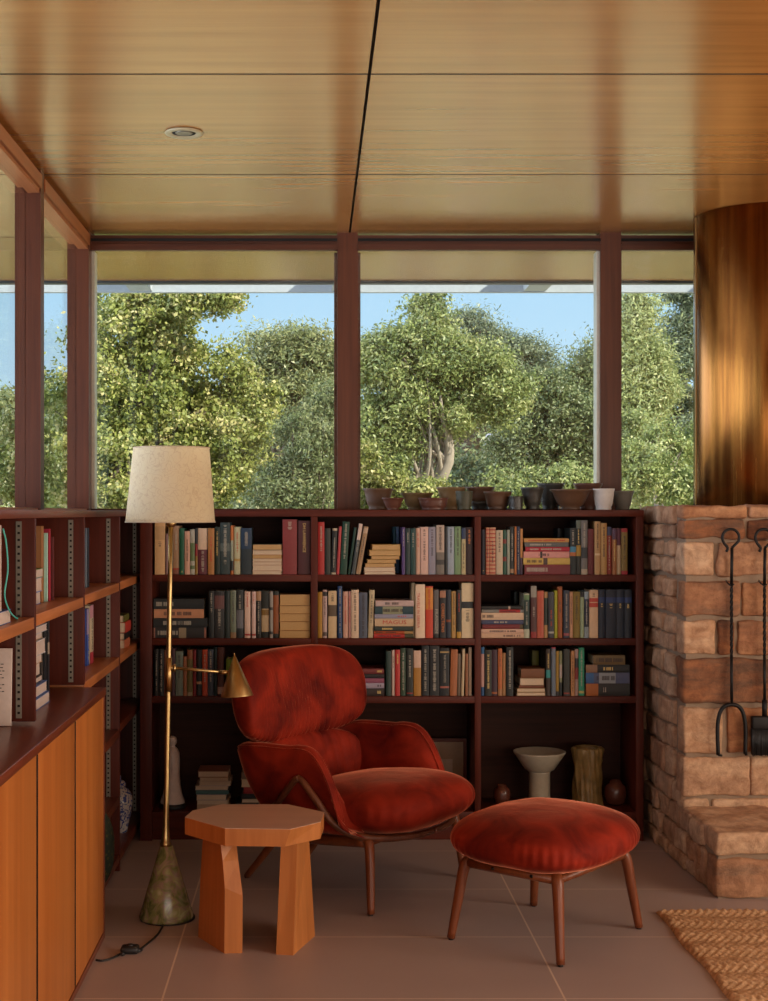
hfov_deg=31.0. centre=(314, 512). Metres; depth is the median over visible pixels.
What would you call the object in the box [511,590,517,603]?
book
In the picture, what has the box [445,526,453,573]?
book
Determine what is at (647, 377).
deciduous tree
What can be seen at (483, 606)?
book
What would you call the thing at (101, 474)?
tree
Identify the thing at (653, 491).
tree
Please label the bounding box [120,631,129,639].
book
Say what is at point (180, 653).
book
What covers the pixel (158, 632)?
book
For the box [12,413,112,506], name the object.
tree
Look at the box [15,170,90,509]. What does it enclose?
window
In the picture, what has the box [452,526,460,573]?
book
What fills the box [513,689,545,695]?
book
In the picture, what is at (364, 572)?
book
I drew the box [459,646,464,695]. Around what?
book
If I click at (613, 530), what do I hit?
book
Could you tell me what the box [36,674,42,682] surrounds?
book
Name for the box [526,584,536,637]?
book
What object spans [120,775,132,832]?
ginger jar
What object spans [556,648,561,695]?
book
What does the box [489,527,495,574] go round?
book
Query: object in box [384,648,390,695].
book
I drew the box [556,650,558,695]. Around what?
book
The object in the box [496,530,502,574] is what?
book
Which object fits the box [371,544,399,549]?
book
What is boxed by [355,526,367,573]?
book
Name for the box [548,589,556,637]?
book
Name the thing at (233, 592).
book
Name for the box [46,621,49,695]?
book
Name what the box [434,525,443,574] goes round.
book
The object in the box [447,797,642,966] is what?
ottoman
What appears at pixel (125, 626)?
book
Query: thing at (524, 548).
book
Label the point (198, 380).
tree
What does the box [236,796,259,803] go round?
book
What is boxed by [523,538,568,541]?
book
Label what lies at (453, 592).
book
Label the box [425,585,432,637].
book
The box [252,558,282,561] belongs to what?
book
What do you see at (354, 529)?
book
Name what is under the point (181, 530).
book
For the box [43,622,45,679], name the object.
book
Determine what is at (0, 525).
greeting card
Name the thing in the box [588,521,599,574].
book
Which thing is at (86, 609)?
book
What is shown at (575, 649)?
book
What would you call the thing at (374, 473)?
leafy shrub
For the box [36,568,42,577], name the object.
book
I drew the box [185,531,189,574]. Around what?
book
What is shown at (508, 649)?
book
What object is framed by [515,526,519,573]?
book
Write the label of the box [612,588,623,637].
book
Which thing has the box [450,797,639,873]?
cushion
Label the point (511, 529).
book
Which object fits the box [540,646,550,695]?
book
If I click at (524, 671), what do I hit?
book
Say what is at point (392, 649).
book
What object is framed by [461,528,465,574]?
book
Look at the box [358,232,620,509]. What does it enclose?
window
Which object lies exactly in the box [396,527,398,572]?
book
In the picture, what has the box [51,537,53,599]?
book
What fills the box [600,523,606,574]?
book
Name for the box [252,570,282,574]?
book
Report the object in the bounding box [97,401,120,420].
tree
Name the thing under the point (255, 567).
book
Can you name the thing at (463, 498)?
flower pot
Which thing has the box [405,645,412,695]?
book
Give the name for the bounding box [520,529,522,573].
book
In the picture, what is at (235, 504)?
tree
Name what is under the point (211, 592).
book
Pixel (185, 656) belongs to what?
book
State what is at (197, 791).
book
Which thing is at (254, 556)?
book
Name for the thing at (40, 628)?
book
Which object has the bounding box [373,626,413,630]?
book
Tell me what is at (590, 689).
book
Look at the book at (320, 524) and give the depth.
6.12 m
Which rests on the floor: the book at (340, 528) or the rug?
the rug
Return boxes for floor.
[74,826,767,1000]
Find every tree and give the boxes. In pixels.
[0,293,288,508]
[0,380,64,506]
[0,474,101,507]
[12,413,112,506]
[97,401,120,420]
[174,380,273,508]
[214,473,256,508]
[220,309,366,459]
[236,369,361,508]
[244,419,276,508]
[250,463,360,508]
[260,418,423,478]
[327,293,551,481]
[360,295,576,475]
[409,457,479,507]
[410,433,497,486]
[454,420,541,508]
[475,356,634,508]
[539,322,593,458]
[588,293,691,454]
[629,491,678,508]
[650,293,692,504]
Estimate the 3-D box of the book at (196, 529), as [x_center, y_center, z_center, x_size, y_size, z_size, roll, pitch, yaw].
[-0.525,0.172,6.188,0.011,0.206,0.132,0,0,0]
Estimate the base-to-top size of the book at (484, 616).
0.031 m
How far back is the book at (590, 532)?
6.13 m
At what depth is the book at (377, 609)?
6.12 m
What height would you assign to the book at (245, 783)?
0.035 m
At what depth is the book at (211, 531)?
6.12 m
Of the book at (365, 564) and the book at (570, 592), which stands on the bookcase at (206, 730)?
the book at (570, 592)
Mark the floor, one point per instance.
(502, 948)
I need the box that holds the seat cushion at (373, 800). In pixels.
[332,767,474,833]
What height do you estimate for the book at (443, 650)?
0.211 m
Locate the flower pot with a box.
[363,488,393,509]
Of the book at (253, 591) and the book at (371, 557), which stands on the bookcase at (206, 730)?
the book at (253, 591)
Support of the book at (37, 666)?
on the book at (38, 678)
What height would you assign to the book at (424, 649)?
0.222 m
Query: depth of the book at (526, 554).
6.12 m
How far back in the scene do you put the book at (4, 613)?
3.65 m
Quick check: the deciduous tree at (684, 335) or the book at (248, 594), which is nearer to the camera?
the book at (248, 594)
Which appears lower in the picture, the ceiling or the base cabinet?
the base cabinet
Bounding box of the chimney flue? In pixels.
[693,202,767,505]
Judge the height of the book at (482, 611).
0.013 m
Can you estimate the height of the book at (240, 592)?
0.214 m
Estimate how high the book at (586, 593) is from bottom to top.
0.205 m
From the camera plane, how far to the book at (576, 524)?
6.12 m
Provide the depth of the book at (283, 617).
6.12 m
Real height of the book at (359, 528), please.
0.226 m
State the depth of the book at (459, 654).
6.13 m
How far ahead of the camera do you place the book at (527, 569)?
6.12 m
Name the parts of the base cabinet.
door, door, rail, door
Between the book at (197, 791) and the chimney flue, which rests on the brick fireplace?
the chimney flue
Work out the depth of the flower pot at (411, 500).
6.28 m
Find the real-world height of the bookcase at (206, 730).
1.461 m
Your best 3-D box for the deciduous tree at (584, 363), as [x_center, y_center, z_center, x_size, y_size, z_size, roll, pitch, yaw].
[7.019,-0.331,36.044,2.821,9.670,2.815,0,0,-8]
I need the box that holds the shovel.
[751,528,767,755]
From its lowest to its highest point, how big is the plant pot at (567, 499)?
0.092 m
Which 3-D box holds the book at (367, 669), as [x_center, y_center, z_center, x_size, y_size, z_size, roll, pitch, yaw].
[0.245,0.703,6.206,0.121,0.023,0.168,0,0,0]
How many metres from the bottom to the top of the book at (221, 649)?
0.214 m
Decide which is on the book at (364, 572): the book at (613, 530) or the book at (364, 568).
the book at (364, 568)
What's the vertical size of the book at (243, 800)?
0.017 m
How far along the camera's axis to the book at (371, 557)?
6.12 m
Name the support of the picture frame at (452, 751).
on the bookcase at (206, 730)
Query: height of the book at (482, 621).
0.020 m
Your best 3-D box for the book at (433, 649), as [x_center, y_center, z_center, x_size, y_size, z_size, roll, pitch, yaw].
[0.529,0.701,6.193,0.043,0.222,0.137,0,0,0]
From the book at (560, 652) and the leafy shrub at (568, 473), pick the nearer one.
the book at (560, 652)
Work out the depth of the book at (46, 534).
4.49 m
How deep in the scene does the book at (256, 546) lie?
6.12 m
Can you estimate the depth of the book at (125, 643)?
5.90 m
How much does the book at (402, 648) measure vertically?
0.211 m
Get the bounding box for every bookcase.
[0,509,139,886]
[140,510,643,840]
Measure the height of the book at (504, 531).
0.196 m
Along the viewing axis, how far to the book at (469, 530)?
6.12 m
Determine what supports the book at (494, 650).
on the bookcase at (206, 730)
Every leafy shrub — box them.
[333,434,470,508]
[474,452,639,508]
[622,403,692,508]
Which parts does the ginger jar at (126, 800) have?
lid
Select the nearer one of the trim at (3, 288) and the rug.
the rug
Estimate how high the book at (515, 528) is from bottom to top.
0.212 m
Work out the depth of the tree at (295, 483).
10.05 m
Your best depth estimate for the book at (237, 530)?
6.13 m
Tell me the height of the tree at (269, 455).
9.049 m
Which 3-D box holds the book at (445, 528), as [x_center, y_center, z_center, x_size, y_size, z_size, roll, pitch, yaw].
[0.580,0.169,6.202,0.012,0.212,0.149,0,0,0]
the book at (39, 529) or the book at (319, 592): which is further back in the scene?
the book at (319, 592)
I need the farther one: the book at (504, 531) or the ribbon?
the book at (504, 531)
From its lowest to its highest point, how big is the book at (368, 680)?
0.021 m
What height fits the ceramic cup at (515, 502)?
0.061 m
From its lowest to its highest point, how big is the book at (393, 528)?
0.209 m
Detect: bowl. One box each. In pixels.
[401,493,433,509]
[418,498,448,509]
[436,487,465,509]
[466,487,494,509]
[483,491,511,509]
[513,747,565,797]
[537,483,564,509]
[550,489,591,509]
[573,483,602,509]
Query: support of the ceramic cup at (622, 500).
on the bookcase at (206, 730)
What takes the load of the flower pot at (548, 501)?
on the bookcase at (206, 730)
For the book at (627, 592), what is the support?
on the bookcase at (206, 730)
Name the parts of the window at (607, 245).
sill, head rail, post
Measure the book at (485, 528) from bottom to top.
0.208 m
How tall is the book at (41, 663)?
0.260 m
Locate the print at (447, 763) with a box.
[441,759,452,772]
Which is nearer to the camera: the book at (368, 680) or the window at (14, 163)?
the window at (14, 163)
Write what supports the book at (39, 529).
on the bookcase at (113, 589)
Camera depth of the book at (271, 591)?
6.12 m
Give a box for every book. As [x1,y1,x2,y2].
[0,609,10,625]
[36,526,43,602]
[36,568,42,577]
[36,577,41,591]
[36,591,40,604]
[36,623,46,633]
[36,632,41,639]
[36,638,45,656]
[36,655,41,664]
[36,663,39,675]
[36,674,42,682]
[36,680,46,697]
[36,691,48,710]
[39,632,42,678]
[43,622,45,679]
[44,529,50,600]
[44,533,44,601]
[45,533,47,600]
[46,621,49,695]
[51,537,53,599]
[85,528,86,587]
[85,604,92,663]
[85,608,88,665]
[87,528,88,586]
[120,613,128,621]
[120,620,130,632]
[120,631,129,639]
[120,637,129,648]
[154,597,206,608]
[154,609,205,617]
[154,616,208,627]
[154,628,207,637]
[155,523,167,574]
[155,646,161,695]
[159,646,165,695]
[164,649,165,695]
[165,533,167,574]
[171,645,178,695]
[173,526,181,573]
[176,648,185,695]
[179,528,186,574]
[183,653,186,695]
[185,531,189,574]
[187,646,195,695]
[190,529,194,574]
[193,647,198,695]
[195,528,197,574]
[195,779,228,789]
[196,647,203,695]
[196,786,230,793]
[196,794,227,799]
[197,793,230,804]
[197,798,230,808]
[198,528,207,573]
[198,765,230,776]
[199,771,230,780]
[199,775,232,785]
[202,647,207,695]
[208,528,214,574]
[208,647,213,695]
[209,589,215,637]
[214,645,218,695]
[215,527,219,573]
[215,589,225,637]
[218,645,224,695]
[220,522,231,573]
[225,589,230,637]
[226,656,232,677]
[230,589,236,637]
[231,525,234,574]
[234,527,241,573]
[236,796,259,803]
[237,588,244,637]
[241,528,252,574]
[241,769,245,778]
[241,779,249,786]
[241,787,256,798]
[242,799,258,802]
[244,787,253,793]
[245,590,251,637]
[252,543,282,549]
[252,550,282,554]
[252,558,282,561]
[252,561,282,564]
[252,565,282,570]
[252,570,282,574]
[252,590,256,637]
[253,554,282,557]
[256,590,261,637]
[262,589,269,637]
[270,590,273,637]
[273,589,279,637]
[279,593,309,605]
[279,603,310,613]
[279,614,310,621]
[279,628,310,637]
[280,622,309,629]
[283,519,296,573]
[298,521,309,573]
[318,522,323,574]
[318,591,321,637]
[323,588,326,637]
[325,528,329,574]
[328,589,336,637]
[331,528,336,573]
[336,526,341,573]
[337,584,341,637]
[340,521,349,574]
[343,590,347,637]
[347,527,356,573]
[348,591,350,637]
[350,588,358,637]
[351,523,362,573]
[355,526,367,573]
[359,591,366,637]
[361,665,383,673]
[363,566,394,570]
[363,571,395,573]
[364,562,394,566]
[364,674,383,677]
[365,678,383,682]
[366,558,395,562]
[366,683,383,687]
[366,688,383,695]
[367,588,374,637]
[368,549,400,555]
[370,556,398,558]
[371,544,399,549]
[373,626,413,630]
[373,629,412,633]
[373,633,412,637]
[374,598,413,605]
[374,605,413,613]
[374,613,412,617]
[374,618,412,625]
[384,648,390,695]
[390,646,394,695]
[392,527,395,572]
[394,647,399,695]
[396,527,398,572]
[398,645,405,695]
[400,527,404,574]
[405,528,409,574]
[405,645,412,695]
[409,582,414,637]
[410,528,415,574]
[413,648,420,695]
[415,583,424,637]
[416,528,419,573]
[418,527,427,574]
[420,645,428,695]
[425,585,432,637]
[428,527,435,573]
[429,645,438,695]
[433,588,438,637]
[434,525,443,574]
[437,588,445,637]
[439,645,448,695]
[443,588,450,637]
[444,526,446,573]
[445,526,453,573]
[448,646,457,695]
[451,590,455,637]
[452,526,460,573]
[454,588,460,637]
[457,652,460,695]
[459,582,472,637]
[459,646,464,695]
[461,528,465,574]
[462,527,472,574]
[464,651,467,695]
[465,645,471,695]
[481,529,484,573]
[481,604,521,609]
[481,609,523,612]
[481,613,523,619]
[481,620,523,623]
[481,624,522,628]
[481,628,523,632]
[481,633,523,637]
[481,645,483,695]
[482,527,488,574]
[484,647,491,695]
[487,646,496,695]
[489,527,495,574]
[494,646,501,695]
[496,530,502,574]
[502,645,512,695]
[502,650,505,695]
[503,530,506,573]
[506,527,513,573]
[507,530,509,574]
[510,526,516,574]
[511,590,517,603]
[513,684,545,691]
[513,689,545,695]
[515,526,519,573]
[515,674,543,684]
[515,682,543,687]
[517,665,544,677]
[519,592,528,637]
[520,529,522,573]
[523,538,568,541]
[523,542,567,546]
[523,547,569,550]
[523,551,568,557]
[523,558,569,564]
[523,565,569,574]
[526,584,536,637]
[529,648,538,664]
[537,589,543,637]
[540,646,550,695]
[543,590,547,637]
[544,590,553,637]
[546,645,555,695]
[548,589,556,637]
[552,585,561,637]
[554,528,562,537]
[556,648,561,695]
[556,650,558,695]
[558,646,569,695]
[562,589,568,637]
[564,528,575,574]
[568,648,573,695]
[569,590,579,637]
[569,591,572,637]
[569,646,577,695]
[570,520,580,574]
[572,645,583,695]
[577,590,583,637]
[579,590,588,637]
[581,520,586,574]
[584,588,597,637]
[584,661,629,672]
[584,672,629,682]
[584,683,629,695]
[587,528,593,573]
[587,652,624,664]
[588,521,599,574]
[591,588,604,637]
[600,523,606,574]
[601,588,615,637]
[607,527,610,573]
[611,528,616,574]
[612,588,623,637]
[617,528,620,573]
[620,588,631,637]
[621,528,626,573]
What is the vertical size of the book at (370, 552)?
0.025 m
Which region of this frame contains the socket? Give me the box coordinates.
[165,523,175,526]
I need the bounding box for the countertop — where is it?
[0,687,105,786]
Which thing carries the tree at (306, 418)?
on the ground
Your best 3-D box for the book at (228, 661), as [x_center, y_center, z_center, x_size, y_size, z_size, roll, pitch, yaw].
[-0.382,0.730,6.182,0.022,0.162,0.125,0,0,0]
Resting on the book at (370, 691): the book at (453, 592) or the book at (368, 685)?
the book at (368, 685)
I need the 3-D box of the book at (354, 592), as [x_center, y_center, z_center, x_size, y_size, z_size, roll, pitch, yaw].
[0.177,0.449,6.199,0.032,0.213,0.159,0,0,0]
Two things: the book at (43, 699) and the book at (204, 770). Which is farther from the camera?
the book at (204, 770)
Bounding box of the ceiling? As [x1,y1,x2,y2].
[0,0,767,280]
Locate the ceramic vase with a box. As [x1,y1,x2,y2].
[571,744,603,805]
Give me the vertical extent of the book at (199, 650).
0.203 m
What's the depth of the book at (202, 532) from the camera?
6.13 m
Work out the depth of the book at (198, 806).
6.15 m
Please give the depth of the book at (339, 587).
6.12 m
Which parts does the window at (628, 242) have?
head rail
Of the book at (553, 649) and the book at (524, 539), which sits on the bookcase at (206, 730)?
the book at (553, 649)
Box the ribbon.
[2,528,17,618]
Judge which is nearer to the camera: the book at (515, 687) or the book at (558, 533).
the book at (515, 687)
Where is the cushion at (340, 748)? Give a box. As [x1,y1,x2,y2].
[270,728,361,775]
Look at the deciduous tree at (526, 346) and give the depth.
43.56 m
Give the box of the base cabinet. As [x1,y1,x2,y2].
[0,687,105,1000]
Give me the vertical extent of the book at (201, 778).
0.017 m
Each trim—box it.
[0,281,692,284]
[0,285,692,292]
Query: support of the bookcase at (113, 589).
on the floor
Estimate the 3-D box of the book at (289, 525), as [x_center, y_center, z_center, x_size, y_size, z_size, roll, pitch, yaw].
[-0.112,0.153,6.194,0.064,0.244,0.135,0,0,0]
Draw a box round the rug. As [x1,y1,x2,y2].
[656,908,767,1000]
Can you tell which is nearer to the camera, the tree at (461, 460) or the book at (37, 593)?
the book at (37, 593)
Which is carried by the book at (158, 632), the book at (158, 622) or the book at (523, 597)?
the book at (158, 622)
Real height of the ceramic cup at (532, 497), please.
0.101 m
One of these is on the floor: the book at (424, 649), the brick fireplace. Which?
the brick fireplace
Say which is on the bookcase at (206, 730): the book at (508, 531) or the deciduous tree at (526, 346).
the book at (508, 531)
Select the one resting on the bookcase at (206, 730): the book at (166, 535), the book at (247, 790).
the book at (166, 535)
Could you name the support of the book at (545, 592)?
on the bookcase at (206, 730)
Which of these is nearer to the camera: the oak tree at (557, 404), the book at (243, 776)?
the book at (243, 776)
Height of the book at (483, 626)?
0.020 m
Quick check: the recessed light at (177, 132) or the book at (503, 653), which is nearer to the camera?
the recessed light at (177, 132)
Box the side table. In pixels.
[185,804,323,955]
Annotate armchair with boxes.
[232,644,474,915]
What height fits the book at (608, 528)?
0.210 m
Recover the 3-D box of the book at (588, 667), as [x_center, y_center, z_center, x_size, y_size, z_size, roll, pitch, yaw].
[1.296,0.691,6.188,0.193,0.035,0.137,0,0,0]
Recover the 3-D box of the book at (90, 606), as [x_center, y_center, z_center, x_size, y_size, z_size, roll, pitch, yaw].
[-0.932,0.471,5.359,0.140,0.225,0.081,0,0,0]
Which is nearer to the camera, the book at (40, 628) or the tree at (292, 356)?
the book at (40, 628)
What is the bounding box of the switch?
[120,943,142,956]
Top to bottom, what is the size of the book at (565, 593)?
0.211 m
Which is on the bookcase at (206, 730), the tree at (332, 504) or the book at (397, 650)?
the book at (397, 650)
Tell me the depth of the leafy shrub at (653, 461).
13.00 m
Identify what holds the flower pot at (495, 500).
on the bookcase at (206, 730)
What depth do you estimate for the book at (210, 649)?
6.12 m
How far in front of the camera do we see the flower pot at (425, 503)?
6.13 m
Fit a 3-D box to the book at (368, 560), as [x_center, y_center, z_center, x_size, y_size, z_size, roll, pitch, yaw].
[0.295,0.216,6.203,0.131,0.016,0.154,0,0,0]
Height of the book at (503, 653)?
0.190 m
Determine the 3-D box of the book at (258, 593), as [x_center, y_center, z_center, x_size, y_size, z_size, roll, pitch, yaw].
[-0.250,0.453,6.188,0.022,0.206,0.135,0,0,0]
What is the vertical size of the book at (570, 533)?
0.206 m
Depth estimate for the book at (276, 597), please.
6.13 m
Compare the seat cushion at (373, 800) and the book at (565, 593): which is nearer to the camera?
the seat cushion at (373, 800)
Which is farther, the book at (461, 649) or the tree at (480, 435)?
the tree at (480, 435)
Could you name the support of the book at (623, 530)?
on the bookcase at (206, 730)
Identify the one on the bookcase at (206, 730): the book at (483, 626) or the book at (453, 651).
the book at (453, 651)
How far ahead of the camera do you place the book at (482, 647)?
6.13 m
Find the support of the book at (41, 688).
on the book at (43, 699)
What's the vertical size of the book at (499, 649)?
0.209 m
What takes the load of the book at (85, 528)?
on the bookcase at (113, 589)
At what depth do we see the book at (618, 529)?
6.13 m
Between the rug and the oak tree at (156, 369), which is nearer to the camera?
the rug
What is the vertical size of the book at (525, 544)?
0.020 m
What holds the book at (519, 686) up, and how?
on the book at (515, 687)
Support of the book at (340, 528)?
on the bookcase at (206, 730)
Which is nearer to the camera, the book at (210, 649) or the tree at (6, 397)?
the book at (210, 649)
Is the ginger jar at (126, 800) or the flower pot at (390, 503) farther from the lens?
the flower pot at (390, 503)
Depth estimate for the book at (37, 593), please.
4.36 m
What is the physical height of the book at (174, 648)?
0.210 m
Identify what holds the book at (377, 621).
on the book at (376, 628)
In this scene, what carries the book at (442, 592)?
on the bookcase at (206, 730)
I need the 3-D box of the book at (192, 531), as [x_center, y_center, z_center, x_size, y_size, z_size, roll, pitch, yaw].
[-0.542,0.175,6.201,0.020,0.200,0.160,0,0,0]
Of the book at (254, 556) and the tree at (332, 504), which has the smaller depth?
the book at (254, 556)
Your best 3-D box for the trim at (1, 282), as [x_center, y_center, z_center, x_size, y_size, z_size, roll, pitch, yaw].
[2.100,-1.425,7.830,9.400,0.262,0.060,0,0,0]
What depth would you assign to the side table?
4.58 m
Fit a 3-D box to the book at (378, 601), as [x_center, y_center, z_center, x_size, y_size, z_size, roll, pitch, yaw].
[0.353,0.403,6.202,0.170,0.025,0.162,0,0,0]
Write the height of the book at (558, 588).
0.227 m
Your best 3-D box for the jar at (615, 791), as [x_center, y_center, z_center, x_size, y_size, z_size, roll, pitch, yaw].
[1.361,1.268,6.271,0.106,0.108,0.105,0,0,0]
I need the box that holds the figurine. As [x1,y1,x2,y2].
[159,736,185,809]
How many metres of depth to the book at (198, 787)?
6.16 m
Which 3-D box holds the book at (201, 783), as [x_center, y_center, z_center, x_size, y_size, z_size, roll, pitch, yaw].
[-0.446,1.206,6.231,0.143,0.020,0.150,0,0,0]
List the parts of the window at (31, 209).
post, sill, head rail, corner post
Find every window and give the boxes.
[0,124,41,509]
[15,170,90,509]
[91,232,357,510]
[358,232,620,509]
[621,235,692,509]
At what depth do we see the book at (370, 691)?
6.12 m
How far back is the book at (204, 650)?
6.12 m
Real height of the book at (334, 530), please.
0.205 m
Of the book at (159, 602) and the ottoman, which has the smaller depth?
the ottoman
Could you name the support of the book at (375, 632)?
on the book at (374, 635)
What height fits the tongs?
0.927 m
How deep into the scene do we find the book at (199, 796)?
6.15 m
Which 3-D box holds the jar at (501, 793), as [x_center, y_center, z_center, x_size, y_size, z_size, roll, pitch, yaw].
[0.847,1.278,6.271,0.078,0.088,0.078,0,0,0]
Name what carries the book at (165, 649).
on the bookcase at (206, 730)
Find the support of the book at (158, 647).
on the bookcase at (206, 730)
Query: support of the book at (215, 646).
on the bookcase at (206, 730)
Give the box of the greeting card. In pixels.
[0,525,0,610]
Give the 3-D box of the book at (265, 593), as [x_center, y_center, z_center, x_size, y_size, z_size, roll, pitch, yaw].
[-0.220,0.451,6.205,0.034,0.209,0.154,0,0,0]
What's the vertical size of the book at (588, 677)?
0.048 m
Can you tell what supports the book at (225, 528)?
on the bookcase at (206, 730)
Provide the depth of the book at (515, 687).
6.13 m
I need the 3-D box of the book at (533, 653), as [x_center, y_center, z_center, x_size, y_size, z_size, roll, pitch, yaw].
[1.003,0.720,6.341,0.030,0.184,0.099,0,0,0]
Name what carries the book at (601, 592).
on the bookcase at (206, 730)
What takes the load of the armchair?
on the floor
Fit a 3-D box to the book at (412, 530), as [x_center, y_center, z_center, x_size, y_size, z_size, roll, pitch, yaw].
[0.434,0.172,6.194,0.022,0.204,0.146,0,0,0]
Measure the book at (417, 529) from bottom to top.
0.206 m
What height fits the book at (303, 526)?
0.238 m
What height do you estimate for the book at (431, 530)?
0.210 m
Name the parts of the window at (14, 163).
sill, head rail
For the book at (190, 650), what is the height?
0.204 m
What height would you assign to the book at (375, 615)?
0.018 m
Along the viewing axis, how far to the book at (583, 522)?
6.12 m
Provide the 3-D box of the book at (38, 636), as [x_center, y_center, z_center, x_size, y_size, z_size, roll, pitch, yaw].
[-0.931,0.383,4.245,0.140,0.023,0.250,0,0,0]
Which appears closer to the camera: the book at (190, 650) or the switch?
the switch
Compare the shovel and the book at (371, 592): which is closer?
the shovel
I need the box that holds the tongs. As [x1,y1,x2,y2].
[715,528,747,756]
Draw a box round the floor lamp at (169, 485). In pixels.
[96,446,252,961]
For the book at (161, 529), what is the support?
on the bookcase at (206, 730)
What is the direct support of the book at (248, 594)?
on the bookcase at (206, 730)
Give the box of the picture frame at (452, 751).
[432,738,466,779]
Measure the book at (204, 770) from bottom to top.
0.026 m
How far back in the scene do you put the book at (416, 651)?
6.12 m
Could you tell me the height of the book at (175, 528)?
0.215 m
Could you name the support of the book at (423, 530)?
on the bookcase at (206, 730)
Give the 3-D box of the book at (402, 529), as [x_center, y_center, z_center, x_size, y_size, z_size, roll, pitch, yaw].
[0.392,0.170,6.199,0.014,0.209,0.161,0,0,0]
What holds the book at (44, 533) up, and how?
on the bookcase at (113, 589)
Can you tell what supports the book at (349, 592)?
on the bookcase at (206, 730)
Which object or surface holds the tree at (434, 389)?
on the ground
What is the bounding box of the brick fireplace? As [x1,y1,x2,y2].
[640,504,767,898]
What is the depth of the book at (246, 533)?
6.12 m
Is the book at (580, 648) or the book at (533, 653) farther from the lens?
the book at (533, 653)
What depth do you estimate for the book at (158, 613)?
6.12 m
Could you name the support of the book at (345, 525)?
on the bookcase at (206, 730)
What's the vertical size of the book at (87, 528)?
0.225 m
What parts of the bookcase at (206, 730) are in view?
panel, shelf, shelf, shelf, shelf, panel, panel, shelf, shelf, shelf, shelf, panel, shelf, shelf, shelf, shelf, panel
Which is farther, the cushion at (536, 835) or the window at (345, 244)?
the window at (345, 244)
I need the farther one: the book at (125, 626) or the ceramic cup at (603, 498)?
the ceramic cup at (603, 498)
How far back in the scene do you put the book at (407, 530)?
6.12 m
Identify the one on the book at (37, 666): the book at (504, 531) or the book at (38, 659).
the book at (38, 659)
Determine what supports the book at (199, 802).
on the book at (198, 806)
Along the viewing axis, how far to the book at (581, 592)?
6.12 m
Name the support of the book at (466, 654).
on the bookcase at (206, 730)
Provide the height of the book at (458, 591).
0.213 m
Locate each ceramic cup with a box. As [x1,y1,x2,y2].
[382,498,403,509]
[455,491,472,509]
[508,496,523,509]
[520,487,544,509]
[593,489,614,509]
[613,491,633,509]
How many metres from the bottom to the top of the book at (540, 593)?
0.209 m
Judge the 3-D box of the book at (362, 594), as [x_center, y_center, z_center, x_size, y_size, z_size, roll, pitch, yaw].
[0.213,0.455,6.191,0.036,0.202,0.144,0,0,0]
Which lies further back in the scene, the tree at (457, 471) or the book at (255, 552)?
the tree at (457, 471)
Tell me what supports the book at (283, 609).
on the book at (283, 617)
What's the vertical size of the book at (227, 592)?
0.210 m
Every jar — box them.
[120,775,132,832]
[493,784,509,803]
[603,779,626,805]
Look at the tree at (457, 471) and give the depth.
25.74 m
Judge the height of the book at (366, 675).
0.017 m
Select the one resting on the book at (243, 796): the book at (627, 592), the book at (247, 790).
the book at (247, 790)
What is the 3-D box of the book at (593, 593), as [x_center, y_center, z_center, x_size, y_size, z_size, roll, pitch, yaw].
[1.235,0.449,6.187,0.038,0.212,0.126,0,0,0]
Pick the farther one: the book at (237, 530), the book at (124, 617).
the book at (237, 530)
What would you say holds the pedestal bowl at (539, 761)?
on the bookcase at (206, 730)
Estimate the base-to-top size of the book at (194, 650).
0.203 m
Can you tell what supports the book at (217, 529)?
on the bookcase at (206, 730)
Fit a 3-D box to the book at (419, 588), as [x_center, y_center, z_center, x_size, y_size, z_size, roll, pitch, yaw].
[0.466,0.437,6.182,0.041,0.238,0.126,0,0,0]
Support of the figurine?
on the bookcase at (206, 730)
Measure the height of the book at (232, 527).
0.216 m
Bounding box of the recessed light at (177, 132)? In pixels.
[165,127,202,138]
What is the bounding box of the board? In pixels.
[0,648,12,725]
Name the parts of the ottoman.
leg, rail, leg, leg, cross rail, leg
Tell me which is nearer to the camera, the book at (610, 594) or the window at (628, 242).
the book at (610, 594)
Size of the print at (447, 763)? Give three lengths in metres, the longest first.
0.160 x 0.130 x 0.003 m
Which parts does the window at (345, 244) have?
sill, head rail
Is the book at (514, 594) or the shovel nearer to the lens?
the shovel
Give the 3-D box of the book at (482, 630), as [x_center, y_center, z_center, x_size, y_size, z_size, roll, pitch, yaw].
[0.829,0.525,6.197,0.187,0.018,0.157,0,0,0]
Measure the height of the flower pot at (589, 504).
0.123 m
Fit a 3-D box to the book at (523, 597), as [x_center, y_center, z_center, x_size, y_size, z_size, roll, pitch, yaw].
[0.938,0.457,6.195,0.024,0.196,0.146,0,0,0]
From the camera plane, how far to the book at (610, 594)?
6.12 m
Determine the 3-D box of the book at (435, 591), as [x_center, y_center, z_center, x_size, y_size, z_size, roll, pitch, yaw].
[0.538,0.449,6.205,0.025,0.213,0.156,0,0,0]
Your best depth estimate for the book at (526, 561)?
6.12 m
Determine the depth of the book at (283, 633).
6.12 m
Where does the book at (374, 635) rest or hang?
on the bookcase at (206, 730)
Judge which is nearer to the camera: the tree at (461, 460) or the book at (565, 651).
the book at (565, 651)
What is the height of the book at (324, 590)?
0.213 m

